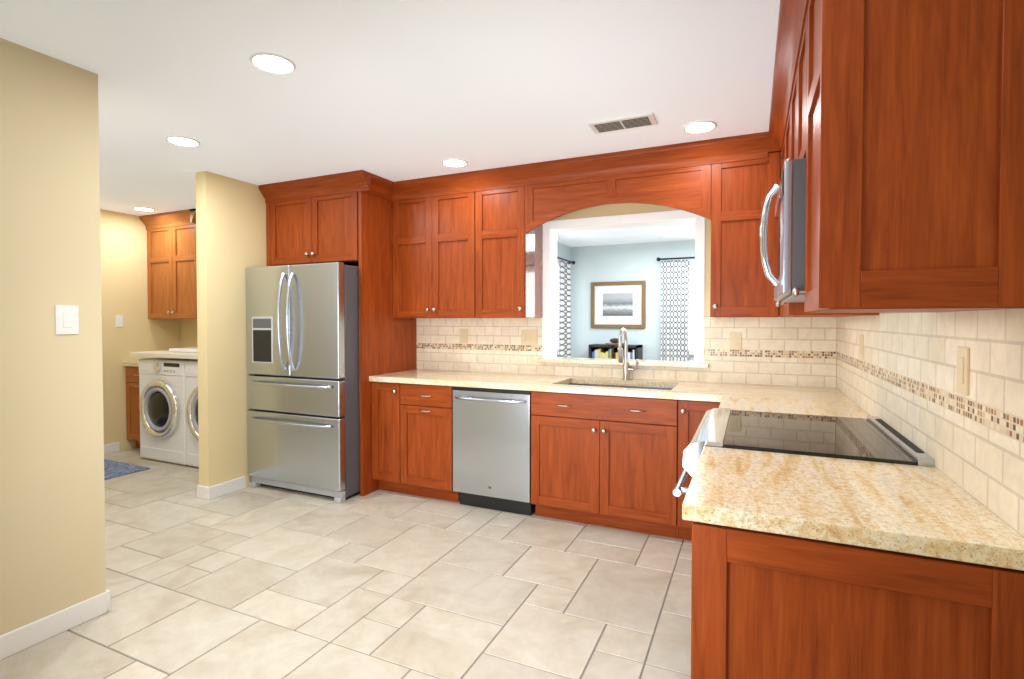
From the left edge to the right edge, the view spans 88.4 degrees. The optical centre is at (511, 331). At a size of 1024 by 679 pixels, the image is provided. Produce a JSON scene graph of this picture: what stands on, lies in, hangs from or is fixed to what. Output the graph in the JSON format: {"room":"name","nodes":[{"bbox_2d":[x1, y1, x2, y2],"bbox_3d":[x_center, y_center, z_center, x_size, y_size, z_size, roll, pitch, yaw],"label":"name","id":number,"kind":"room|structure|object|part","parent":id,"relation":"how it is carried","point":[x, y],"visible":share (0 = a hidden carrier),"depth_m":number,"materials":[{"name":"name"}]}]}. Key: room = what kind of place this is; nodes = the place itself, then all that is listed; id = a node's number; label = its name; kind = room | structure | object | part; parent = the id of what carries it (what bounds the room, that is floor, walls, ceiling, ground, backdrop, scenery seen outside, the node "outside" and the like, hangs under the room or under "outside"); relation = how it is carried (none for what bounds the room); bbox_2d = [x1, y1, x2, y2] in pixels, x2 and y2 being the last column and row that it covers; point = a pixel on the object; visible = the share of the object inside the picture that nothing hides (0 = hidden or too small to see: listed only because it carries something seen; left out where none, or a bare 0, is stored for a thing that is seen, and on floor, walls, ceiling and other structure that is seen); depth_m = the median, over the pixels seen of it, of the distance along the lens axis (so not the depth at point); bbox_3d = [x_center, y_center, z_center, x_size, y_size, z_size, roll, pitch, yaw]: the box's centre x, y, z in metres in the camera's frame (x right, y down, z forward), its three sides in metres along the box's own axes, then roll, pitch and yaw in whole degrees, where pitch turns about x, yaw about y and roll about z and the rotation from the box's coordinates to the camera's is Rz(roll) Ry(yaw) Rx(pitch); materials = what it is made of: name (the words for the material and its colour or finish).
{"room":"kitchen","nodes":[
{"label":"kitchen","id":0,"kind":"room"},
{"bbox_2d":[0,38,105,635],"bbox_3d":[-4.413,0.091,1.074,3.520,2.455,4.530,1,1,24],"label":"wall","id":1,"kind":"structure","parent":0,"point":[52,528],"depth_m":2.22,"materials":[{"name":"yellow paint"}]},
{"bbox_2d":[0,589,110,659],"bbox_3d":[-2.803,1.285,0.371,0.013,0.095,4.543,1,1,24],"label":"baseboard","id":2,"kind":"structure","parent":1,"relation":"attached to","point":[17,640],"depth_m":2.23,"materials":[{"name":"white wood"}]},
{"bbox_2d":[55,305,78,334],"bbox_3d":[-1.924,-0.051,2.277,0.009,0.125,0.085,1,1,24],"label":"light switch","id":3,"kind":"object","parent":1,"relation":"attached to","point":[66,319],"visible":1,"depth_m":2.27,"materials":[{"name":"white plastic"}]},
{"bbox_2d":[100,209,179,450],"bbox_3d":[-4.423,0.014,4.923,0.309,2.455,2.470,1,1,24],"label":"wall","id":4,"kind":"structure","parent":0,"point":[124,288],"depth_m":5.44,"materials":[{"name":"yellow paint"}]},
{"bbox_2d":[104,442,119,453],"bbox_3d":[-4.413,1.200,4.602,0.013,0.095,1.790,1,1,24],"label":"baseboard","id":5,"kind":"structure","parent":4,"relation":"attached to","point":[113,447],"depth_m":5.35,"materials":[{"name":"white wood"}]},
{"bbox_2d":[195,171,266,486],"bbox_3d":[-2.067,0.022,4.520,0.110,2.455,1.250,1,1,24],"label":"wall","id":6,"kind":"structure","parent":0,"point":[230,230],"depth_m":4.05,"materials":[{"name":"yellow paint"}]},
{"bbox_2d":[197,485,204,498],"bbox_3d":[-2.282,1.209,4.196,0.033,0.095,0.463,1,1,24],"label":"baseboard","id":7,"kind":"structure","parent":6,"relation":"attached to","point":[200,489],"depth_m":3.97,"materials":[{"name":"white wood"}]},
{"bbox_2d":[205,476,245,499],"bbox_3d":[-2.208,1.211,4.086,0.013,0.095,0.323,1,1,24],"label":"baseboard","id":8,"kind":"structure","parent":6,"relation":"attached to","point":[237,484],"depth_m":4.06,"materials":[{"name":"white wood"}]},
{"bbox_2d":[0,448,691,678],"bbox_3d":[-2.226,1.308,1.678,6.419,0.003,6.599,1,1,24],"label":"floor","id":9,"kind":"structure","parent":0,"point":[427,639],"depth_m":2.60,"materials":[{"name":"tile"}]},
{"bbox_2d":[104,459,149,479],"bbox_3d":[-3.824,1.240,4.670,0.910,0.012,0.640,1,1,24],"label":"mat","id":10,"kind":"object","parent":9,"relation":"on","point":[113,469],"visible":0.29,"depth_m":4.74,"materials":[{"name":"fabric"}]},
{"bbox_2d":[123,361,139,447],"bbox_3d":[-3.697,0.770,5.627,0.452,0.915,0.612,1,1,24],"label":"base cabinet","id":11,"kind":"object","parent":9,"relation":"on","point":[132,405],"visible":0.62,"depth_m":5.43,"materials":[{"name":"brown wood"}]},
{"bbox_2d":[139,358,197,464],"bbox_3d":[-3.177,0.747,5.276,0.675,0.975,0.773,1,1,24],"label":"washer","id":12,"kind":"object","parent":9,"relation":"on","point":[162,406],"visible":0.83,"depth_m":4.92,"materials":[{"name":"white enamelled metal"},{"name":"chrome"},{"name":"black glass"}]},
{"bbox_2d":[185,360,198,466],"bbox_3d":[-2.554,0.752,4.992,0.675,0.975,0.773,1,1,24],"label":"dryer","id":13,"kind":"object","parent":9,"relation":"on","point":[191,398],"visible":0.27,"depth_m":4.77,"materials":[{"name":"white metal"}]},
{"bbox_2d":[246,262,359,502],"bbox_3d":[-1.525,0.367,4.397,0.964,1.770,0.977,1,1,24],"label":"refrigerator","id":14,"kind":"object","parent":9,"relation":"on","point":[302,355],"visible":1,"depth_m":3.98,"materials":[{"name":"grey metal"}]},
{"bbox_2d":[259,170,416,495],"bbox_3d":[-1.428,0.023,4.481,1.075,2.454,0.788,1,1,24],"label":"tall cabinet","id":15,"kind":"object","parent":9,"relation":"on","point":[345,218],"visible":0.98,"depth_m":4.15,"materials":[{"name":"brown wood"}]},
{"bbox_2d":[372,381,458,501],"bbox_3d":[-0.643,0.819,4.213,0.726,0.873,0.654,1,1,24],"label":"base cabinet","id":16,"kind":"object","parent":9,"relation":"on","point":[412,439],"visible":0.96,"depth_m":3.95,"materials":[{"name":"brown wood"}]},
{"bbox_2d":[453,386,535,515],"bbox_3d":[-0.039,0.827,3.922,0.606,0.868,0.678,1,1,24],"label":"dishwasher","id":17,"kind":"object","parent":9,"relation":"on","point":[491,448],"visible":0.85,"depth_m":3.66,"materials":[{"name":"grey metal"}]},
{"bbox_2d":[531,386,720,540],"bbox_3d":[0.804,0.832,3.553,1.226,0.873,0.654,1,1,24],"label":"base cabinet","id":18,"kind":"object","parent":9,"relation":"on","point":[609,461],"visible":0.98,"depth_m":3.32,"materials":[{"name":"brown wood"}]},
{"bbox_2d":[369,369,846,400],"bbox_3d":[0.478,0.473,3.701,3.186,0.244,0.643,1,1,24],"label":"countertop","id":19,"kind":"structure","parent":18,"relation":"on","point":[678,390],"depth_m":3.61,"materials":[{"name":"beige stone"}]},
{"bbox_2d":[618,328,637,379],"bbox_3d":[0.819,0.161,3.728,0.122,0.376,0.232,1,1,24],"label":"pull-down faucet","id":20,"kind":"object","parent":19,"relation":"on","point":[626,369],"visible":1,"depth_m":3.80,"materials":[{"name":"silver metal"}]},
{"bbox_2d":[710,393,869,418],"bbox_3d":[1.371,0.393,2.618,0.666,0.040,0.562,1,1,24],"label":"countertop","id":21,"kind":"structure","parent":18,"relation":"on","point":[760,402],"depth_m":2.68,"materials":[{"name":"beige stone"}]},
{"bbox_2d":[673,408,934,496],"bbox_3d":[1.058,0.830,2.040,0.746,0.939,0.764,1,1,24],"label":"range","id":22,"kind":"object","parent":9,"relation":"on","point":[874,438],"visible":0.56,"depth_m":1.88,"materials":[{"name":"grey"}]},
{"bbox_2d":[691,521,1023,678],"bbox_3d":[0.815,0.876,1.392,0.652,0.873,0.616,1,1,24],"label":"base cabinet","id":23,"kind":"object","parent":9,"relation":"on","point":[766,605],"visible":0.67,"depth_m":1.11,"materials":[{"name":"brown wood"}]},
{"bbox_2d":[682,446,1023,570],"bbox_3d":[0.819,0.417,1.379,0.643,0.040,0.622,1,1,24],"label":"countertop","id":24,"kind":"structure","parent":23,"relation":"on","point":[935,512],"depth_m":1.22,"materials":[{"name":"beige stone"}]},
{"bbox_2d":[0,0,779,246],"bbox_3d":[-0.786,-1.190,2.978,8.520,0.030,11.050,1,1,24],"label":"ceiling","id":25,"kind":"structure","parent":0,"point":[396,90],"depth_m":2.45,"materials":[{"name":"white paint"}]},
{"bbox_2d":[133,207,154,210],"bbox_3d":[-3.653,-1.217,5.224,0.182,0.014,0.182,1,1,24],"label":"recessed light","id":26,"kind":"object","parent":25,"relation":"in","point":[143,209],"visible":0.96,"depth_m":5.22,"materials":[{"name":"white"}]},
{"bbox_2d":[166,136,199,146],"bbox_3d":[-2.034,-1.178,3.256,0.182,0.014,0.182,1,1,24],"label":"recessed light","id":27,"kind":"object","parent":25,"relation":"in","point":[183,141],"visible":0.98,"depth_m":3.25,"materials":[{"name":"white plastic"}]},
{"bbox_2d":[250,52,295,73],"bbox_3d":[-1.031,-1.158,2.272,0.182,0.014,0.182,1,1,24],"label":"recessed light","id":28,"kind":"object","parent":25,"relation":"in","point":[274,63],"visible":1,"depth_m":2.27,"materials":[{"name":"white"}]},
{"bbox_2d":[442,158,467,166],"bbox_3d":[-0.403,-1.187,3.699,0.182,0.014,0.182,1,1,24],"label":"recessed light","id":29,"kind":"object","parent":25,"relation":"in","point":[453,162],"visible":1,"depth_m":3.68,"materials":[{"name":"white plastic"}]},
{"bbox_2d":[588,113,657,133],"bbox_3d":[0.622,-1.167,2.958,0.360,0.012,0.170,1,1,24],"label":"ceiling vent","id":30,"kind":"object","parent":25,"relation":"in","point":[625,123],"visible":0.96,"depth_m":2.94,"materials":[{"name":"white metal"}]},
{"bbox_2d":[683,120,716,132],"bbox_3d":[1.076,-1.173,3.014,0.182,0.014,0.182,1,1,24],"label":"recessed light","id":31,"kind":"object","parent":25,"relation":"in","point":[700,126],"visible":1,"depth_m":3.00,"materials":[{"name":"white"}]},
{"bbox_2d":[180,161,836,350],"bbox_3d":[-0.828,0.018,4.720,7.020,2.455,0.140,1,1,24],"label":"wall","id":32,"kind":"structure","parent":0,"point":[188,332],"depth_m":3.88,"materials":[{"name":"yellow paint"}]},
{"bbox_2d":[129,347,197,358],"bbox_3d":[-2.777,0.200,5.093,1.645,0.075,0.797,1,1,24],"label":"shelf","id":33,"kind":"object","parent":32,"relation":"attached to","point":[186,353],"visible":0.33,"depth_m":4.95,"materials":[{"name":"beige laminate"}]},
{"bbox_2d":[139,208,196,318],"bbox_3d":[-3.450,-0.682,5.592,0.907,1.090,0.418,1,1,24],"label":"upper cabinet","id":34,"kind":"object","parent":32,"relation":"attached to","point":[171,267],"visible":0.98,"depth_m":5.47,"materials":[{"name":"brown wood"}]},
{"bbox_2d":[389,183,480,317],"bbox_3d":[-0.532,-0.604,4.302,0.830,0.985,0.348,1,1,24],"label":"upper cabinet","id":35,"kind":"object","parent":32,"relation":"attached to","point":[468,244],"depth_m":4.14,"materials":[{"name":"brown wood"}]},
{"bbox_2d":[481,179,544,317],"bbox_3d":[-0.048,-0.599,4.081,0.480,0.985,0.348,1,1,24],"label":"upper cabinet","id":36,"kind":"object","parent":32,"relation":"attached to","point":[513,212],"depth_m":3.91,"materials":[{"name":"brown wood"}]},
{"bbox_2d":[537,357,708,367],"bbox_3d":[0.814,0.229,3.962,1.260,0.030,0.225,1,1,24],"label":"window sill","id":37,"kind":"structure","parent":32,"relation":"attached to","point":[658,363],"depth_m":3.88,"materials":[{"name":"beige stone"}]},
{"bbox_2d":[542,210,704,362],"bbox_3d":[0.820,-0.323,3.963,1.200,1.073,0.167,1,1,24],"label":"window frame","id":38,"kind":"structure","parent":32,"relation":"in","point":[551,229],"depth_m":3.94,"materials":[{"name":"white"}]},
{"bbox_2d":[416,316,836,387],"bbox_3d":[0.605,0.115,3.984,3.175,0.460,0.012,1,1,24],"label":"tile backsplash","id":39,"kind":"structure","parent":32,"relation":"attached to","point":[789,351],"depth_m":3.64,"materials":[{"name":"tile"}]},
{"bbox_2d":[460,329,466,342],"bbox_3d":[-0.409,0.036,4.433,0.072,0.118,0.011,1,1,24],"label":"electrical outlet","id":40,"kind":"object","parent":39,"relation":"attached to","point":[463,335],"visible":1,"depth_m":4.43,"materials":[{"name":"beige plastic"}]},
{"bbox_2d":[521,330,536,344],"bbox_3d":[0.137,0.046,4.185,0.138,0.118,0.012,1,1,24],"label":"light switch","id":41,"kind":"object","parent":39,"relation":"attached to","point":[528,337],"visible":1,"depth_m":4.18,"materials":[{"name":"beige plastic"}]},
{"bbox_2d":[730,332,740,349],"bbox_3d":[1.511,0.064,3.559,0.072,0.118,0.011,1,1,24],"label":"electrical outlet","id":42,"kind":"object","parent":39,"relation":"attached to","point":[735,340],"visible":1,"depth_m":3.56,"materials":[{"name":"beige plastic"}]},
{"bbox_2d":[709,131,780,316],"bbox_3d":[1.495,-0.638,3.377,0.388,1.090,0.348,1,1,24],"label":"upper cabinet","id":43,"kind":"object","parent":32,"relation":"attached to","point":[743,169],"depth_m":3.23,"materials":[{"name":"brown wood"}]},
{"bbox_2d":[557,242,570,356],"bbox_3d":[0.004,-0.016,6.400,0.300,2.455,3.610,1,1,24],"label":"wall","id":44,"kind":"structure","parent":0,"point":[563,251],"depth_m":7.73,"materials":[{"name":"blue paint"}]},
{"bbox_2d":[557,257,574,264],"bbox_3d":[0.585,-1.003,7.137,0.126,0.056,1.448,1,1,24],"label":"curtain rod","id":45,"kind":"object","parent":44,"relation":"attached to","point":[572,262],"visible":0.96,"depth_m":7.51,"materials":[{"name":"brown metal"}]},
{"bbox_2d":[558,260,570,356],"bbox_3d":[0.744,0.081,7.419,0.064,2.120,0.453,1,1,24],"label":"curtain","id":46,"kind":"object","parent":45,"relation":"hanging from","point":[564,332],"visible":0.54,"depth_m":7.37,"materials":[{"name":"fabric"}]},
{"bbox_2d":[571,240,694,360],"bbox_3d":[2.999,-0.032,7.184,5.100,2.455,0.300,1,1,24],"label":"wall","id":47,"kind":"structure","parent":0,"point":[622,262],"depth_m":7.64,"materials":[{"name":"blue paint"}]},
{"bbox_2d":[591,281,645,327],"bbox_3d":[1.537,-0.389,7.659,0.800,0.680,0.030,1,1,24],"label":"framed art","id":48,"kind":"object","parent":47,"relation":"attached to","point":[637,289],"depth_m":7.65,"materials":[{"name":"brown wood"}]},
{"bbox_3d":[1.538,-0.394,7.660,0.440,0.330,0.002,1,1,24],"label":"art print","id":49,"kind":"part","parent":48,"relation":"part of"},
{"bbox_2d":[656,257,694,260],"bbox_3d":[2.820,-1.001,7.010,1.738,0.056,0.126,1,1,24],"label":"curtain rod","id":50,"kind":"object","parent":47,"relation":"attached to","point":[658,259],"visible":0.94,"depth_m":7.23,"materials":[{"name":"brown metal"}]},
{"bbox_2d":[661,260,688,360],"bbox_3d":[2.244,0.084,7.258,0.374,2.120,0.064,1,1,24],"label":"curtain","id":51,"kind":"object","parent":50,"relation":"hanging from","point":[674,310],"visible":0.67,"depth_m":7.25,"materials":[{"name":"fabric"}]},
{"bbox_2d":[689,260,694,354],"bbox_3d":[2.866,-0.327,7.056,1.140,1.310,0.028,1,1,24],"label":"window","id":52,"kind":"structure","parent":47,"relation":"in","point":[691,301],"depth_m":7.24,"materials":[{"name":"white"}]},
{"bbox_3d":[2.221,1.245,5.503,5.100,0.030,4.050,1,1,24],"label":"floor","id":53,"kind":"structure","parent":0,"visible":0},
{"bbox_2d":[589,338,642,359],"bbox_3d":[1.482,0.641,7.534,0.700,1.095,0.335,1,1,24],"label":"bookcase","id":54,"kind":"object","parent":53,"relation":"on","point":[607,350],"visible":0.29,"depth_m":7.45,"materials":[{"name":"grey wood"}]},
{"bbox_3d":[0.749,0.111,0.078,0.300,2.455,7.000,1,1,24],"label":"wall","id":55,"kind":"structure","parent":0,"visible":0},
{"bbox_2d":[785,16,800,159],"bbox_3d":[1.240,-0.811,1.924,0.348,0.475,0.760,1,1,24],"label":"upper cabinet","id":56,"kind":"object","parent":55,"relation":"attached to","point":[793,137],"depth_m":2.05,"materials":[{"name":"brown wood"}]},
{"bbox_2d":[760,158,805,302],"bbox_3d":[1.183,-0.338,1.960,0.473,0.433,0.754,1,1,24],"label":"over-the-range microwave","id":57,"kind":"object","parent":56,"relation":"attached to","point":[787,278],"visible":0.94,"depth_m":1.68,"materials":[{"name":"grey metal"}]},
{"bbox_2d":[777,92,849,316],"bbox_3d":[1.578,-0.571,2.671,0.348,0.985,0.863,1,1,24],"label":"upper cabinet","id":58,"kind":"object","parent":55,"relation":"attached to","point":[786,309],"depth_m":2.66,"materials":[{"name":"brown wood"}]},
{"bbox_2d":[797,0,1023,315],"bbox_3d":[0.957,-0.544,1.310,0.350,0.985,0.597,1,1,24],"label":"upper cabinet","id":59,"kind":"object","parent":55,"relation":"attached to","point":[898,125],"depth_m":1.05,"materials":[{"name":"brown wood"}]},
{"bbox_2d":[836,308,1023,536],"bbox_3d":[1.522,0.127,2.155,0.012,0.510,2.579,1,1,24],"label":"tile backsplash","id":60,"kind":"structure","parent":55,"relation":"attached to","point":[900,377],"depth_m":1.40,"materials":[{"name":"tile"}]},
{"bbox_2d":[859,334,863,358],"bbox_3d":[1.697,0.074,2.558,0.009,0.118,0.072,1,1,24],"label":"outlet","id":61,"kind":"object","parent":60,"relation":"attached to","point":[861,349],"visible":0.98,"depth_m":2.54,"materials":[{"name":"beige plastic"}]},
{"bbox_2d":[956,347,969,395],"bbox_3d":[1.138,0.098,1.330,0.009,0.118,0.072,1,1,24],"label":"light switch","id":62,"kind":"object","parent":60,"relation":"attached to","point":[962,373],"visible":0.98,"depth_m":1.32,"materials":[{"name":"beige plastic"}]}
]}

